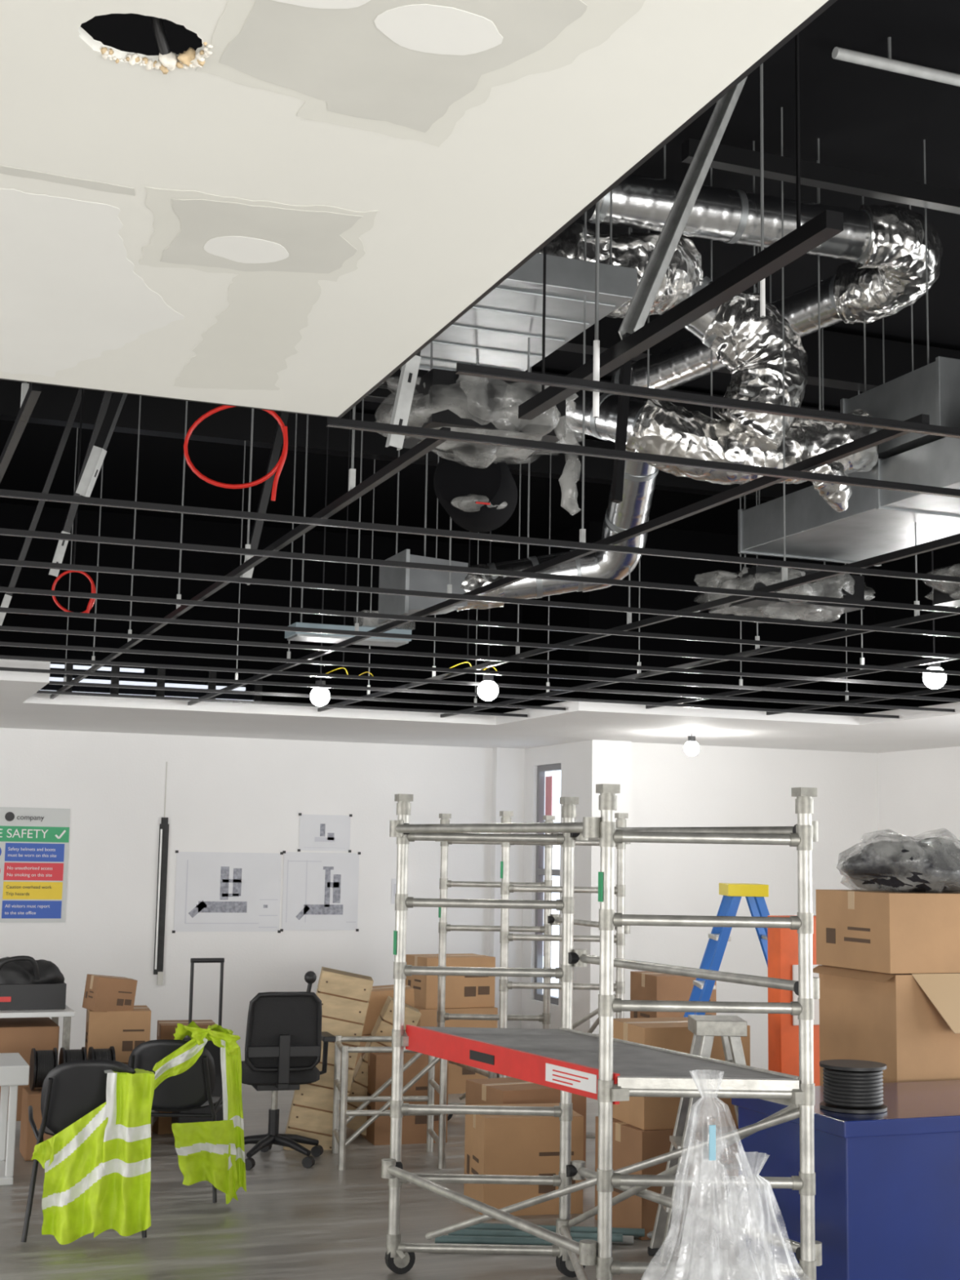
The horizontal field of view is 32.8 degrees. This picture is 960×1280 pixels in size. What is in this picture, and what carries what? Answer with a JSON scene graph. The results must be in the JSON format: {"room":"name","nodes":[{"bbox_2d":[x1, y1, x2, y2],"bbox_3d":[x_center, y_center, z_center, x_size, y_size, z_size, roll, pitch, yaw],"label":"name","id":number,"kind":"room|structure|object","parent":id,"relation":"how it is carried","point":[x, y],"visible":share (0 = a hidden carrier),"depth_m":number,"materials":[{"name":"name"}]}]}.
{"room":"indoor construction site","nodes":[
{"label":"indoor construction site","id":0,"kind":"room"},
{"bbox_2d":[0,502,523,1064],"bbox_3d":[-4.012,1.074,12.078,9.480,4.300,0.100,4,-8,-21],"label":"wall","id":1,"kind":"structure","parent":0,"point":[224,794],"depth_m":12.83,"materials":[{"name":"paint"}]},
{"bbox_2d":[0,806,70,922],"bbox_3d":[-3.408,1.677,12.180,0.646,0.850,0.010,4,-8,-21],"label":"safety sign","id":2,"kind":"object","parent":1,"relation":"attached to","point":[34,842],"visible":1,"depth_m":12.20,"materials":[{"name":"multicoloured"}]},
{"bbox_2d":[39,662,262,701],"bbox_3d":[-2.613,0.360,12.610,1.880,0.300,0.070,4,-8,-21],"label":"louvres","id":3,"kind":"object","parent":1,"relation":"attached to","point":[69,666],"visible":0.28,"depth_m":12.60,"materials":[{"name":"white metal"}]},
{"bbox_2d":[153,761,168,985],"bbox_3d":[-2.438,1.785,12.535,0.070,1.700,0.030,4,-8,-21],"label":"channel","id":4,"kind":"object","parent":1,"relation":"attached to","point":[164,825],"visible":1,"depth_m":12.51,"materials":[{"name":"black metal"}]},
{"bbox_2d":[172,850,283,933],"bbox_3d":[-1.960,1.963,12.714,0.854,0.630,0.005,4,-8,-21],"label":"drawing","id":5,"kind":"object","parent":1,"relation":"attached to","point":[215,891],"visible":1,"depth_m":12.71,"materials":[{"name":"paper"}]},
{"bbox_2d":[280,850,360,931],"bbox_3d":[-1.265,1.999,12.982,0.644,0.630,0.005,4,-8,-21],"label":"drawing","id":6,"kind":"object","parent":1,"relation":"attached to","point":[320,891],"visible":1,"depth_m":12.98,"materials":[{"name":"paper"}]},
{"bbox_2d":[297,813,352,852],"bbox_3d":[-1.239,1.542,13.047,0.444,0.305,0.005,4,-8,-21],"label":"drawing","id":7,"kind":"object","parent":1,"relation":"attached to","point":[317,832],"visible":1,"depth_m":13.05,"materials":[{"name":"paper"}]},
{"bbox_2d":[391,878,396,903],"bbox_3d":[-0.669,2.034,13.211,0.100,0.200,0.004,4,-8,-21],"label":"notice","id":8,"kind":"object","parent":1,"relation":"attached to","point":[393,880],"visible":0.36,"depth_m":13.20,"materials":[{"name":"paper"}]},
{"bbox_2d":[488,747,524,1028],"bbox_3d":[0.217,2.191,13.489,0.250,2.590,0.100,4,-8,-21],"label":"column","id":9,"kind":"structure","parent":1,"relation":"attached to","point":[508,763],"depth_m":13.50,"materials":[{"name":"paint"}]},
{"bbox_2d":[0,1075,738,1279],"bbox_3d":[0.211,2.394,4.493,12.100,0.100,16.900,4,-8,-21],"label":"floor","id":10,"kind":"structure","parent":0,"point":[291,1221],"depth_m":7.54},
{"bbox_2d":[0,1053,29,1185],"bbox_3d":[-2.820,2.503,8.508,0.830,0.600,0.550,4,-8,-21],"label":"side table","id":11,"kind":"object","parent":10,"relation":"on","point":[14,1069],"visible":1,"depth_m":8.42,"materials":[{"name":"white laminate"}]},
{"bbox_2d":[19,1086,53,1160],"bbox_3d":[-2.327,2.726,9.241,0.500,0.360,0.300,4,-8,-21],"label":"cardboard box","id":12,"kind":"object","parent":10,"relation":"on","point":[28,1141],"visible":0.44,"depth_m":9.04,"materials":[{"name":"cardboard"}]},
{"bbox_2d":[29,1047,57,1090],"bbox_3d":[-2.466,2.423,9.223,0.130,0.230,0.230,4,-8,-21],"label":"drum","id":13,"kind":"object","parent":12,"relation":"on","point":[42,1062],"visible":0.78,"depth_m":9.15,"materials":[{"name":"black plastic"}]},
{"bbox_2d":[57,1046,87,1065],"bbox_3d":[-2.317,2.433,9.280,0.130,0.230,0.230,4,-8,-21],"label":"drum","id":14,"kind":"object","parent":12,"relation":"on","point":[65,1055],"visible":0.4,"depth_m":9.24,"materials":[{"name":"black plastic"}]},
{"bbox_2d":[87,1045,115,1060],"bbox_3d":[-2.168,2.443,9.338,0.130,0.230,0.230,4,-8,-21],"label":"drum","id":15,"kind":"object","parent":12,"relation":"on","point":[108,1054],"visible":0.38,"depth_m":9.29,"materials":[{"name":"black plastic"}]},
{"bbox_2d":[0,1004,75,1120],"bbox_3d":[-3.117,2.579,9.733,1.260,0.750,0.650,4,-8,-21],"label":"table","id":16,"kind":"object","parent":10,"relation":"on","point":[21,1031],"visible":0.3,"depth_m":9.66,"materials":[{"name":"white laminate"}]},
{"bbox_2d":[0,955,66,1009],"bbox_3d":[-2.777,2.063,9.891,0.514,0.322,0.421,4,-8,-21],"label":"tool bag","id":17,"kind":"object","parent":16,"relation":"on","point":[26,983],"visible":1,"depth_m":9.79,"materials":[{"name":"black fabric"}]},
{"bbox_2d":[21,1059,146,1242],"bbox_3d":[-1.803,2.303,7.525,0.559,0.778,0.551,3,-7,-13],"label":"chair","id":18,"kind":"object","parent":10,"relation":"on","point":[72,1090],"visible":0.47,"depth_m":7.33,"materials":[{"name":"black plastic"}]},
{"bbox_2d":[31,1068,155,1244],"bbox_3d":[-1.723,2.285,7.277,0.527,0.723,0.276,2,-7,-11],"label":"vest","id":19,"kind":"object","parent":18,"relation":"on","point":[97,1180],"visible":1,"depth_m":7.21,"materials":[{"name":"fabric"}]},
{"bbox_2d":[124,1062,152,1138],"bbox_3d":[-2.227,2.763,9.878,0.434,0.452,0.414,4,-8,-21],"label":"cardboard box","id":20,"kind":"object","parent":10,"relation":"on","point":[126,1063],"visible":0.02,"depth_m":9.76,"materials":[{"name":"beige"}]},
{"bbox_2d":[84,1004,151,1062],"bbox_3d":[-2.199,2.387,9.902,0.364,0.302,0.352,3,-8,-16],"label":"cardboard box","id":21,"kind":"object","parent":20,"relation":"on","point":[124,1030],"visible":0.81,"depth_m":9.74,"materials":[{"name":"beige cardboard"}]},
{"bbox_2d":[82,973,137,1012],"bbox_3d":[-2.240,2.141,9.877,0.261,0.226,0.252,5,-8,-29],"label":"cardboard box","id":22,"kind":"object","parent":21,"relation":"on","point":[104,993],"visible":1,"depth_m":9.78,"materials":[{"name":"beige cardboard"}]},
{"bbox_2d":[152,1110,173,1134],"bbox_3d":[-1.871,2.825,10.191,0.404,0.422,0.402,5,-8,-29],"label":"cardboard box","id":23,"kind":"object","parent":10,"relation":"on","point":[161,1125],"visible":0.02,"depth_m":9.93,"materials":[{"name":"beige cardboard"}]},
{"bbox_2d":[156,1019,214,1039],"bbox_3d":[-1.836,2.501,10.196,0.344,0.222,0.302,3,-8,-15],"label":"cardboard box","id":24,"kind":"object","parent":23,"relation":"on","point":[166,1029],"visible":0.34,"depth_m":10.09,"materials":[{"name":"beige cardboard"}]},
{"bbox_2d":[128,1039,222,1203],"bbox_3d":[-1.553,2.411,8.334,0.559,0.778,0.551,1,-7,1],"label":"chair","id":25,"kind":"object","parent":10,"relation":"on","point":[191,1089],"visible":0.64,"depth_m":8.16,"materials":[{"name":"black plastic"}]},
{"bbox_2d":[152,1021,246,1204],"bbox_3d":[-1.373,2.312,8.027,0.474,0.863,0.262,1,-7,4],"label":"vest","id":26,"kind":"object","parent":25,"relation":"on","point":[212,1152],"visible":0.98,"depth_m":7.97,"materials":[{"name":"fabric"}]},
{"bbox_2d":[171,957,224,1128],"bbox_3d":[-1.643,2.439,9.716,0.320,1.074,0.220,4,-8,-21],"label":"suitcase","id":27,"kind":"object","parent":10,"relation":"on","point":[215,1051],"visible":0.25,"depth_m":9.63,"materials":[{"name":"black plastic"}]},
{"bbox_2d":[241,970,335,1170],"bbox_3d":[-1.149,2.385,9.192,0.649,1.065,0.649,4,-8,-21],"label":"office chair","id":28,"kind":"object","parent":10,"relation":"on","point":[284,1035],"visible":0.87,"depth_m":8.98,"materials":[{"name":"black plastic"}]},
{"bbox_2d":[283,966,373,1150],"bbox_3d":[-0.901,2.501,9.696,0.500,1.079,0.311,2,-7,-6],"label":"crate","id":29,"kind":"object","parent":10,"relation":"on","point":[344,996],"visible":0.5,"depth_m":9.57,"materials":[{"name":"wood"}]},
{"bbox_2d":[353,1034,371,1069],"bbox_3d":[-0.574,2.806,10.498,0.503,0.582,0.450,4,-8,-24],"label":"cardboard box","id":30,"kind":"object","parent":10,"relation":"on","point":[362,1043],"visible":0.02,"depth_m":10.32,"materials":[{"name":"beige cardboard"}]},
{"bbox_2d":[362,983,414,1034],"bbox_3d":[-0.625,2.362,10.457,0.379,0.286,0.360,2,-7,-11],"label":"cardboard box","id":31,"kind":"object","parent":30,"relation":"on","point":[379,994],"visible":0.36,"depth_m":10.28,"materials":[{"name":"beige cardboard"}]},
{"bbox_2d":[346,995,421,1135],"bbox_3d":[-0.632,2.615,10.056,0.510,0.805,0.311,2,-7,-6],"label":"crate","id":32,"kind":"object","parent":10,"relation":"on","point":[383,1026],"visible":0.42,"depth_m":9.93,"materials":[{"name":"wood"}]},
{"bbox_2d":[331,1035,447,1170],"bbox_3d":[-0.518,2.607,9.247,0.589,0.660,0.539,2,-7,-9],"label":"trestle","id":33,"kind":"object","parent":10,"relation":"on","point":[340,1122],"visible":0.76,"depth_m":9.05,"materials":[{"name":"silver metal"}]},
{"bbox_2d":[360,1052,448,1145],"bbox_3d":[-0.464,2.766,9.936,0.454,0.522,0.382,3,-8,-17],"label":"cardboard box","id":34,"kind":"object","parent":10,"relation":"on","point":[414,1128],"visible":0.32,"depth_m":9.75,"materials":[{"name":"beige cardboard"}]},
{"bbox_2d":[414,1006,497,1093],"bbox_3d":[-0.245,2.997,12.021,0.604,0.602,0.502,4,-8,-21],"label":"cardboard box","id":35,"kind":"object","parent":10,"relation":"on","point":[457,1075],"visible":0.04,"depth_m":11.79,"materials":[{"name":"beige cardboard"}]},
{"bbox_2d":[404,953,495,1008],"bbox_3d":[-0.223,2.518,12.075,0.554,0.362,0.402,4,-8,-25],"label":"cardboard box","id":36,"kind":"object","parent":35,"relation":"on","point":[460,991],"visible":0.8,"depth_m":11.91,"materials":[{"name":"beige cardboard"}]},
{"bbox_2d":[463,1102,583,1215],"bbox_3d":[0.213,2.575,8.116,0.503,0.462,0.422,3,-7,-13],"label":"cardboard box","id":37,"kind":"object","parent":10,"relation":"on","point":[495,1144],"visible":0.55,"depth_m":7.92,"materials":[{"name":"beige cardboard"}]},
{"bbox_2d":[465,1077,586,1181],"bbox_3d":[0.242,2.642,8.792,0.503,0.502,0.452,5,-8,-26],"label":"cardboard box","id":38,"kind":"object","parent":10,"relation":"on","point":[500,1091],"visible":0.23,"depth_m":8.69,"materials":[{"name":"beige cardboard"}]},
{"bbox_2d":[435,810,631,1138],"bbox_3d":[0.298,2.074,10.155,0.820,1.978,1.418,4,-8,-21],"label":"scaffold tower","id":39,"kind":"object","parent":10,"relation":"on","point":[546,886],"visible":0.38,"depth_m":9.77,"materials":[{"name":"metal"}]},
{"bbox_2d":[435,1222,653,1245],"bbox_3d":[0.286,2.673,7.287,0.996,0.056,0.436,0,-7,5],"label":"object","id":40,"kind":"object","parent":10,"relation":"on","point":[491,1233],"visible":0.43,"depth_m":7.30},
{"bbox_2d":[381,783,822,1279],"bbox_3d":[0.397,1.567,6.189,0.790,1.978,2.004,5,-8,-28],"label":"scaffold tower","id":41,"kind":"object","parent":10,"relation":"on","point":[605,1068],"visible":1,"depth_m":5.82,"materials":[{"name":"metal"}]},
{"bbox_2d":[595,1115,738,1239],"bbox_3d":[0.919,2.533,7.768,0.604,0.482,0.452,4,-8,-24],"label":"cardboard box","id":42,"kind":"object","parent":10,"relation":"on","point":[631,1144],"visible":0.32,"depth_m":7.58,"materials":[{"name":"beige cardboard"}]},
{"bbox_2d":[612,1017,750,1129],"bbox_3d":[0.948,2.063,7.815,0.564,0.462,0.439,4,-8,-21],"label":"cardboard box","id":43,"kind":"object","parent":42,"relation":"on","point":[643,1113],"visible":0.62,"depth_m":7.62,"materials":[{"name":"beige cardboard"}]},
{"bbox_2d":[647,1014,746,1262],"bbox_3d":[1.028,2.167,7.077,0.560,1.035,0.339,1,-7,-1],"label":"stepladder","id":44,"kind":"object","parent":10,"relation":"on","point":[704,1028],"visible":0.38,"depth_m":7.02,"materials":[{"name":"metal"}]},
{"bbox_2d":[683,882,769,1017],"bbox_3d":[1.441,2.133,8.918,1.160,1.585,0.454,1,-7,0],"label":"stepladder","id":45,"kind":"object","parent":10,"relation":"on","point":[754,894],"visible":0.27,"depth_m":8.85,"materials":[{"name":"blue"}]},
{"bbox_2d":[662,1069,791,1279],"bbox_3d":[0.783,1.838,4.801,0.762,1.100,0.666,4,-8,-21],"label":"clear plastic bag","id":46,"kind":"object","parent":10,"relation":"on","point":[748,1215],"visible":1,"depth_m":4.86,"materials":[{"name":"white"}]},
{"bbox_2d":[767,915,819,1085],"bbox_3d":[1.657,2.126,8.258,0.490,1.440,0.160,4,-8,-21],"label":"panel","id":47,"kind":"object","parent":10,"relation":"on","point":[782,943],"visible":0.29,"depth_m":8.21,"materials":[{"name":"orange"}]},
{"bbox_2d":[731,1080,959,1279],"bbox_3d":[1.854,2.222,6.467,1.490,0.800,0.815,4,-8,-21],"label":"base cabinet","id":48,"kind":"object","parent":10,"relation":"on","point":[887,1195],"visible":0.69,"depth_m":5.99,"materials":[{"name":"metal"}]},
{"bbox_2d":[819,1059,887,1113],"bbox_3d":[1.413,1.690,6.183,0.250,0.165,0.250,4,-8,-21],"label":"drum","id":49,"kind":"object","parent":48,"relation":"on","point":[850,1086],"visible":1,"depth_m":6.10,"materials":[{"name":"black plastic"}]},
{"bbox_3d":[1.979,2.427,7.351,0.704,0.622,0.602,4,-8,-21],"label":"cardboard box","id":50,"kind":"object","parent":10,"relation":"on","visible":0},
{"bbox_2d":[813,964,959,1085],"bbox_3d":[2.006,1.803,7.361,0.760,0.624,0.724,4,-8,-21],"label":"cardboard box","id":51,"kind":"object","parent":50,"relation":"on","point":[909,1024],"visible":0.59,"depth_m":7.12,"materials":[{"name":"beige cardboard"}]},
{"bbox_2d":[815,889,959,973],"bbox_3d":[1.992,1.327,7.479,0.684,0.347,0.582,4,-8,-21],"label":"cardboard box","id":52,"kind":"object","parent":51,"relation":"on","point":[890,932],"visible":0.88,"depth_m":7.20,"materials":[{"name":"beige cardboard"}]},
{"bbox_2d":[836,830,959,893],"bbox_3d":[2.002,1.038,7.526,0.662,0.344,0.614,-2,-8,24],"label":"bundle","id":53,"kind":"object","parent":52,"relation":"on","point":[929,864],"visible":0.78,"depth_m":7.34,"materials":[{"name":"grey plastic"}]},
{"bbox_3d":[1.148,2.778,10.124,0.484,0.602,0.530,4,-8,-21],"label":"cardboard box","id":54,"kind":"object","parent":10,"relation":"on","visible":0},
{"bbox_2d":[630,971,715,1017],"bbox_3d":[1.198,2.275,10.143,0.404,0.402,0.402,3,-8,-18],"label":"cardboard box","id":55,"kind":"object","parent":54,"relation":"on","point":[644,985],"visible":0.24,"depth_m":9.97,"materials":[{"name":"beige cardboard"}]},
{"bbox_2d":[0,0,828,417],"bbox_3d":[-1.273,-1.015,-0.899,4.860,0.073,7.030,4,-8,-21],"label":"ceiling","id":56,"kind":"structure","parent":0,"point":[279,211],"depth_m":2.02,"materials":[{"name":"white paint"}]},
{"bbox_2d":[0,0,837,418],"bbox_3d":[-1.270,-1.016,-0.893,4.868,0.065,7.038,4,-8,-21],"label":"trim","id":57,"kind":"structure","parent":56,"relation":"attached to","point":[829,2],"depth_m":2.13,"materials":[{"name":"black metal"}]},
{"bbox_2d":[0,0,959,549],"bbox_3d":[0.288,-1.994,5.055,12.100,0.150,16.900,4,-8,-21],"label":"ceiling","id":58,"kind":"structure","parent":0,"point":[867,119],"depth_m":7.07,"materials":[{"name":"black paint"}]},
{"bbox_2d":[0,388,84,626],"bbox_3d":[-2.120,-0.800,8.048,0.512,1.473,0.045,0,-7,11],"label":"strut","id":59,"kind":"object","parent":58,"relation":"attached to","point":[7,597],"visible":0.57,"depth_m":8.03,"materials":[{"name":"black metal"}]},
{"bbox_2d":[51,388,96,613],"bbox_3d":[-1.735,-0.885,7.105,0.191,1.578,0.025,1,-7,0],"label":"cable coil","id":60,"kind":"object","parent":58,"relation":"hanging from","point":[91,602],"visible":0.68,"depth_m":7.02,"materials":[{"name":"red plastic"}]},
{"bbox_2d":[48,391,111,577],"bbox_3d":[-1.499,-0.981,6.557,0.426,1.471,0.045,0,-7,10],"label":"strut","id":61,"kind":"object","parent":58,"relation":"attached to","point":[62,544],"visible":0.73,"depth_m":6.51,"materials":[{"name":"black metal"}]},
{"bbox_2d":[75,392,127,497],"bbox_3d":[-0.956,-1.166,5.036,0.526,1.470,0.034,0,-7,9],"label":"strut","id":62,"kind":"object","parent":58,"relation":"attached to","point":[98,453],"visible":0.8,"depth_m":4.98,"materials":[{"name":"black metal"}]},
{"bbox_2d":[183,404,288,501],"bbox_3d":[-0.742,-1.168,5.100,0.322,1.492,0.024,1,-7,0],"label":"cable coil","id":63,"kind":"object","parent":58,"relation":"hanging from","point":[278,467],"visible":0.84,"depth_m":5.01,"materials":[{"name":"red plastic"}]},
{"bbox_2d":[240,411,288,585],"bbox_3d":[-0.698,-0.978,6.075,0.349,1.568,0.043,1,-7,4],"label":"strut","id":64,"kind":"object","parent":58,"relation":"attached to","point":[278,437],"visible":0.23,"depth_m":6.02,"materials":[{"name":"black metal"}]},
{"bbox_2d":[310,426,329,706],"bbox_3d":[-0.868,-0.515,9.103,0.110,1.775,0.108,4,-8,-21],"label":"bulb","id":65,"kind":"object","parent":58,"relation":"hanging from","point":[318,696],"visible":0.82,"depth_m":8.98,"materials":[{"name":"white glass"}]},
{"bbox_2d":[284,367,411,647],"bbox_3d":[-0.587,-0.788,7.620,0.550,1.600,0.250,4,-8,-21],"label":"light fixture","id":66,"kind":"object","parent":58,"relation":"hanging from","point":[369,624],"visible":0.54,"depth_m":7.51,"materials":[{"name":"white metal"}]},
{"bbox_2d":[326,409,373,679],"bbox_3d":[-0.699,-0.593,9.076,0.305,1.622,0.064,5,-8,-27],"label":"cable","id":67,"kind":"object","parent":58,"relation":"hanging from","point":[350,410],"visible":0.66,"depth_m":9.02,"materials":[{"name":"yellow plastic"}]},
{"bbox_2d":[367,369,425,399],"bbox_3d":[-2.503,-1.496,5.254,5.900,0.865,0.206,4,-8,-21],"label":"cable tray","id":68,"kind":"object","parent":58,"relation":"hanging from","point":[388,388],"visible":0.02,"depth_m":6.06,"materials":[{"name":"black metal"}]},
{"bbox_2d":[385,351,421,450],"bbox_3d":[-0.061,-1.232,4.080,0.318,1.547,0.044,0,-7,5],"label":"strut","id":69,"kind":"object","parent":58,"relation":"attached to","point":[409,372],"visible":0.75,"depth_m":3.99,"materials":[{"name":"silver metal"}]},
{"bbox_2d":[448,530,497,671],"bbox_3d":[-0.015,-0.629,8.699,0.305,1.622,0.064,5,-8,-27],"label":"cable","id":70,"kind":"object","parent":58,"relation":"hanging from","point":[469,531],"visible":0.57,"depth_m":8.57,"materials":[{"name":"yellow plastic"}]},
{"bbox_2d":[433,361,517,532],"bbox_3d":[-0.008,-1.112,5.648,0.260,1.440,0.331,0,-7,7],"label":"duct opening","id":71,"kind":"object","parent":58,"relation":"hanging from","point":[477,500],"visible":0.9,"depth_m":5.46,"materials":[{"name":"black metal"}]},
{"bbox_2d":[375,337,581,515],"bbox_3d":[0.008,-1.123,5.318,0.688,1.500,0.573,4,-8,-21],"label":"plastic sheeting","id":72,"kind":"object","parent":58,"relation":"hanging from","point":[463,403],"visible":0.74,"depth_m":5.10,"materials":[{"name":"clear plastic"}]},
{"bbox_2d":[0,32,959,718],"bbox_3d":[0.028,-0.897,6.215,9.380,1.720,9.280,4,-8,-21],"label":"grid","id":73,"kind":"object","parent":58,"relation":"hanging from","point":[806,237],"visible":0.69,"depth_m":5.35,"materials":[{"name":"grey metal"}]},
{"bbox_2d":[0,314,959,501],"bbox_3d":[-0.965,-1.384,8.219,11.700,0.240,2.520,4,-8,-21],"label":"roof beams","id":74,"kind":"structure","parent":58,"relation":"attached to","point":[843,353],"depth_m":9.10,"materials":[{"name":"black metal"}]},
{"bbox_2d":[477,530,498,701],"bbox_3d":[0.056,-0.563,8.605,0.110,1.775,0.108,4,-8,-21],"label":"bulb","id":75,"kind":"object","parent":58,"relation":"hanging from","point":[487,690],"visible":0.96,"depth_m":8.47,"materials":[{"name":"white glass"}]},
{"bbox_2d":[377,230,658,623],"bbox_3d":[0.231,-0.895,6.501,1.298,1.645,0.675,-3,-8,27],"label":"air duct","id":76,"kind":"object","parent":58,"relation":"hanging from","point":[639,477],"visible":0.56,"depth_m":6.43,"materials":[{"name":"metal"}]},
{"bbox_2d":[418,190,637,371],"bbox_3d":[0.079,-1.430,5.364,0.496,0.878,0.970,4,-8,-21],"label":"air duct","id":77,"kind":"object","parent":58,"relation":"hanging from","point":[495,332],"visible":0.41,"depth_m":5.12,"materials":[{"name":"grey metal"}]},
{"bbox_2d":[537,140,808,447],"bbox_3d":[0.632,-1.253,5.718,1.084,1.119,0.355,3,-8,-15],"label":"duct","id":78,"kind":"object","parent":58,"relation":"hanging from","point":[749,344],"visible":0.68,"depth_m":5.66,"materials":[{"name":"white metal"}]},
{"bbox_2d":[611,76,746,503],"bbox_3d":[0.600,-1.104,4.787,0.048,1.611,0.966,-3,-8,29],"label":"strut","id":79,"kind":"object","parent":58,"relation":"hanging from","point":[635,317],"visible":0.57,"depth_m":4.66,"materials":[{"name":"grey metal"}]},
{"bbox_2d":[565,160,879,512],"bbox_3d":[0.836,-1.115,5.947,1.199,1.328,0.479,0,-7,10],"label":"duct","id":80,"kind":"object","parent":58,"relation":"hanging from","point":[655,427],"visible":0.62,"depth_m":5.77,"materials":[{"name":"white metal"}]},
{"bbox_2d":[581,137,942,390],"bbox_3d":[0.749,-1.439,6.483,1.417,0.553,1.891,4,-8,-21],"label":"air duct","id":81,"kind":"object","parent":58,"relation":"hanging from","point":[885,274],"visible":0.7,"depth_m":5.78,"materials":[{"name":"metal"}]},
{"bbox_2d":[708,280,875,621],"bbox_3d":[1.314,-0.833,7.112,0.821,1.574,0.611,4,-8,-21],"label":"plastic sheeting","id":82,"kind":"object","parent":58,"relation":"hanging from","point":[841,586],"visible":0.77,"depth_m":6.89,"materials":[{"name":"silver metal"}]},
{"bbox_2d":[681,101,959,213],"bbox_3d":[2.719,-1.570,6.030,4.420,0.340,0.050,4,-8,-21],"label":"ceiling beam","id":83,"kind":"structure","parent":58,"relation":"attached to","point":[726,157],"depth_m":5.40,"materials":[{"name":"black metal"}]},
{"bbox_2d":[737,246,959,566],"bbox_3d":[1.770,-1.094,6.099,0.696,1.298,1.980,4,-8,-21],"label":"air duct","id":84,"kind":"object","parent":58,"relation":"hanging from","point":[875,522],"visible":0.77,"depth_m":6.27,"materials":[{"name":"grey metal"}]},
{"bbox_2d":[840,139,959,458],"bbox_3d":[1.844,-1.198,6.065,0.796,1.098,0.600,4,-8,-21],"label":"air duct","id":85,"kind":"object","parent":84,"relation":"attached to","point":[932,389],"visible":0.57,"depth_m":5.75,"materials":[{"name":"grey metal"}]},
{"bbox_2d":[831,36,959,86],"bbox_3d":[3.004,-1.716,5.760,4.100,0.108,0.034,4,-8,-21],"label":"conduit pipe","id":86,"kind":"object","parent":58,"relation":"attached to","point":[888,64],"visible":1,"depth_m":5.09,"materials":[{"name":"grey"}]},
{"bbox_2d":[922,349,946,688],"bbox_3d":[2.186,-0.631,7.902,0.110,1.745,0.108,4,-8,-21],"label":"bulb","id":87,"kind":"object","parent":58,"relation":"hanging from","point":[932,681],"visible":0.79,"depth_m":7.77,"materials":[{"name":"white glass"}]},
{"bbox_2d":[924,563,959,607],"bbox_3d":[2.274,-0.849,7.048,0.804,1.527,0.610,4,-8,-21],"label":"ventilation unit","id":88,"kind":"object","parent":58,"relation":"hanging from","point":[944,593],"visible":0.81,"depth_m":6.97,"materials":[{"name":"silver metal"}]},
{"bbox_2d":[0,658,959,753],"bbox_3d":[0.258,-0.283,4.836,11.900,0.120,16.700,4,-8,-21],"label":"ceiling soffit","id":89,"kind":"structure","parent":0,"point":[21,707],"depth_m":11.05,"materials":[{"name":"paint"}]},
{"bbox_2d":[684,733,699,755],"bbox_3d":[1.491,0.738,11.495,0.110,0.160,0.108,4,-8,-21],"label":"bulb","id":90,"kind":"object","parent":89,"relation":"hanging from","point":[691,748],"visible":1,"depth_m":11.46,"materials":[{"name":"white glass"}]},
{"bbox_2d":[520,523,584,1031],"bbox_3d":[0.603,1.289,13.128,0.100,4.300,1.250,4,-8,-21],"label":"wall","id":91,"kind":"structure","parent":0,"point":[569,755],"depth_m":13.18,"materials":[{"name":"paint"}]},
{"bbox_2d":[533,763,560,1004],"bbox_3d":[0.588,1.945,13.097,0.070,1.890,0.550,4,-8,-21],"label":"window","id":92,"kind":"structure","parent":91,"relation":"in","point":[548,776],"depth_m":13.23,"materials":[{"name":"white glass"}]},
{"bbox_2d":[579,520,878,1070],"bbox_3d":[2.022,1.292,12.953,2.620,4.300,0.100,4,-8,-21],"label":"wall","id":93,"kind":"structure","parent":0,"point":[717,786],"depth_m":12.89,"materials":[{"name":"paint"}]},
{"bbox_2d":[585,739,631,1034],"bbox_3d":[0.973,2.058,12.353,0.330,2.590,0.080,4,-8,-21],"label":"column","id":94,"kind":"structure","parent":93,"relation":"attached to","point":[609,762],"depth_m":12.38,"materials":[{"name":"paint"}]},
{"bbox_2d":[874,543,959,848],"bbox_3d":[6.077,0.512,6.314,0.100,4.300,15.400,4,-8,-21],"label":"wall","id":95,"kind":"structure","parent":0,"point":[918,791],"depth_m":12.98,"materials":[{"name":"paint"}]}
]}

